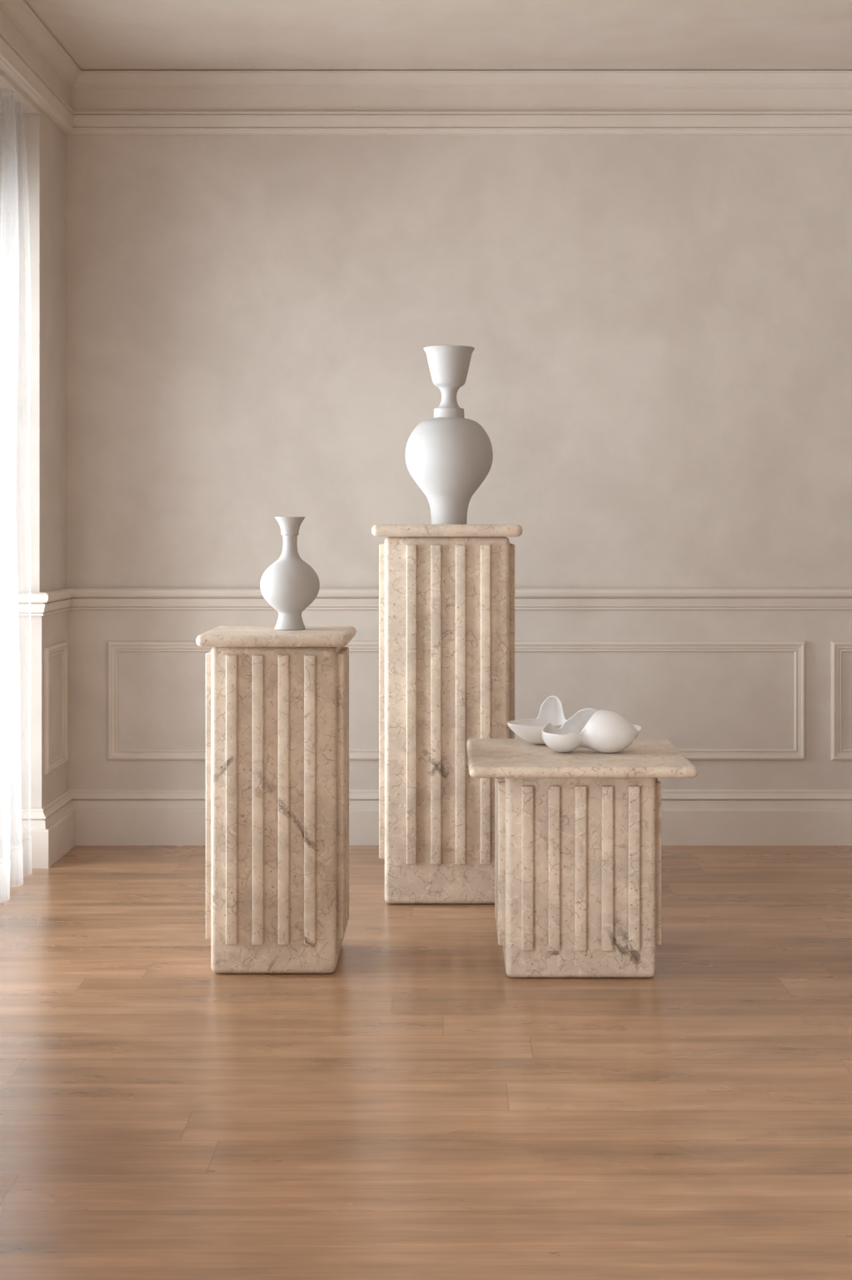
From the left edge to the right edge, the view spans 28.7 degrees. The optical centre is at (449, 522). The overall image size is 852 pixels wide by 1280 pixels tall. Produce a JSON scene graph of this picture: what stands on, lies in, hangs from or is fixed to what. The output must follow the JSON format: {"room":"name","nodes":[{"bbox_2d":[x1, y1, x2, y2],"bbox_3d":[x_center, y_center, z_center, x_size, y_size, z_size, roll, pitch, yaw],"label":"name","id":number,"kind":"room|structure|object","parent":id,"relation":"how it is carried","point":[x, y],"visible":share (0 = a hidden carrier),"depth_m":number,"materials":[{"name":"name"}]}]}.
{"room":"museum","nodes":[
{"label":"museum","id":0,"kind":"room"},
{"bbox_2d":[0,68,68,850],"bbox_3d":[-1.716,-0.250,1.950,0.458,3.000,9.100,0,0,0],"label":"wall","id":1,"kind":"structure","parent":0,"point":[33,148],"depth_m":6.07,"materials":[{"name":"paint"}]},
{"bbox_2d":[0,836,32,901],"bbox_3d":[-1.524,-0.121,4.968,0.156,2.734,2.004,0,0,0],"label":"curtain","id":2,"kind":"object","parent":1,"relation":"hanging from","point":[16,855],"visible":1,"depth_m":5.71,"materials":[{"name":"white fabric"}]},
{"bbox_2d":[0,0,81,135],"bbox_3d":[-1.458,-1.631,1.950,0.074,0.238,9.100,0,0,0],"label":"trim","id":3,"kind":"structure","parent":1,"relation":"attached to","point":[32,58],"depth_m":5.89,"materials":[{"name":"paint"}]},
{"bbox_2d":[14,789,74,868],"bbox_3d":[-1.514,1.144,6.263,0.123,0.212,0.473,0,0,0],"label":"baseboard","id":4,"kind":"structure","parent":1,"relation":"attached to","point":[51,828],"depth_m":6.07,"materials":[{"name":"paint"}]},
{"bbox_2d":[14,587,74,616],"bbox_3d":[-1.514,0.297,6.263,0.123,0.088,0.473,0,0,0],"label":"trim","id":5,"kind":"structure","parent":1,"relation":"attached to","point":[27,604],"depth_m":6.05,"materials":[{"name":"paint"}]},
{"bbox_2d":[44,641,67,774],"bbox_3d":[-1.480,0.690,6.268,0.015,0.468,0.320,0,0,0],"label":"trim","id":6,"kind":"structure","parent":1,"relation":"attached to","point":[54,763],"depth_m":6.27,"materials":[{"name":"paint"}]},
{"bbox_2d":[0,845,851,1279],"bbox_3d":[0.453,1.310,1.950,4.795,0.120,9.400,0,0,0],"label":"floor","id":7,"kind":"structure","parent":0,"point":[415,1108],"depth_m":3.65,"materials":[{"name":"brown wood"}]},
{"bbox_2d":[196,626,356,973],"bbox_3d":[-0.489,0.778,4.777,0.420,0.942,0.420,0,0,0],"label":"pedestal","id":8,"kind":"object","parent":7,"relation":"on","point":[277,700],"visible":1,"depth_m":4.60,"materials":[{"name":"stone"}]},
{"bbox_2d":[260,516,319,630],"bbox_3d":[-0.461,0.144,4.810,0.171,0.324,0.171,0,0,9],"label":"bottle vase","id":9,"kind":"object","parent":8,"relation":"on","point":[289,585],"visible":1,"depth_m":4.77,"materials":[{"name":"white ceramic"}]},
{"bbox_2d":[371,524,522,903],"bbox_3d":[-0.009,0.627,5.652,0.492,1.244,0.492,0,0,0],"label":"pedestal","id":10,"kind":"object","parent":7,"relation":"on","point":[446,592],"visible":0.84,"depth_m":5.45,"materials":[{"name":"stone"}]},
{"bbox_2d":[405,344,493,524],"bbox_3d":[-0.002,-0.295,5.650,0.297,0.599,0.297,0,0,-21],"label":"urn vase","id":11,"kind":"object","parent":10,"relation":"on","point":[449,455],"visible":1,"depth_m":5.57,"materials":[{"name":"white ceramic"}]},
{"bbox_2d":[467,738,697,977],"bbox_3d":[0.360,0.952,4.768,0.616,0.594,0.616,0,0,0],"label":"pedestal","id":12,"kind":"object","parent":7,"relation":"on","point":[578,831],"visible":1,"depth_m":4.56,"materials":[{"name":"stone"}]},
{"bbox_2d":[507,695,566,744],"bbox_3d":[0.262,0.585,4.927,0.184,0.138,0.122,0,0,0],"label":"bowl","id":13,"kind":"object","parent":12,"relation":"on","point":[551,711],"visible":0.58,"depth_m":4.97,"materials":[{"name":"white ceramic"}]},
{"bbox_2d":[542,707,641,752],"bbox_3d":[0.406,0.594,4.757,0.284,0.120,0.140,0,0,3],"label":"decorative sculpture","id":14,"kind":"object","parent":12,"relation":"on","point":[601,730],"visible":1,"depth_m":4.71,"materials":[{"name":"white ceramic"}]},
{"bbox_2d":[24,0,851,70],"bbox_3d":[0.453,-1.810,1.950,4.795,0.120,9.400,0,0,0],"label":"ceiling","id":15,"kind":"structure","parent":0,"point":[97,35],"depth_m":5.96,"materials":[{"name":"paint"}]},
{"bbox_2d":[66,135,851,789],"bbox_3d":[0.453,-0.250,6.571,4.795,3.000,0.158,0,0,0],"label":"wall","id":16,"kind":"structure","parent":0,"point":[659,328],"depth_m":6.50,"materials":[{"name":"paint"}]},
{"bbox_2d":[107,641,805,760],"bbox_3d":[0.026,0.692,6.484,2.720,0.464,0.015,0,0,0],"label":"trim","id":17,"kind":"structure","parent":16,"relation":"attached to","point":[114,753],"depth_m":6.48,"materials":[{"name":"paint"}]},
{"bbox_2d":[67,70,851,135],"bbox_3d":[0.603,-1.631,6.463,4.195,0.238,0.074,0,0,0],"label":"trim","id":18,"kind":"structure","parent":16,"relation":"attached to","point":[102,102],"depth_m":6.47,"materials":[{"name":"paint"}]},
{"bbox_2d":[69,789,851,845],"bbox_3d":[0.603,1.144,6.479,4.195,0.212,0.043,0,0,0],"label":"baseboard","id":19,"kind":"structure","parent":16,"relation":"attached to","point":[102,817],"depth_m":6.46,"materials":[{"name":"paint"}]},
{"bbox_2d":[69,587,851,610],"bbox_3d":[0.603,0.297,6.479,4.195,0.088,0.043,0,0,0],"label":"trim","id":20,"kind":"structure","parent":16,"relation":"attached to","point":[84,599],"depth_m":6.47,"materials":[{"name":"paint"}]},
{"bbox_2d":[831,641,851,760],"bbox_3d":[2.018,0.692,6.484,1.064,0.464,0.015,0,0,0],"label":"trim","id":21,"kind":"structure","parent":16,"relation":"attached to","point":[838,753],"depth_m":6.48,"materials":[{"name":"paint"}]}
]}

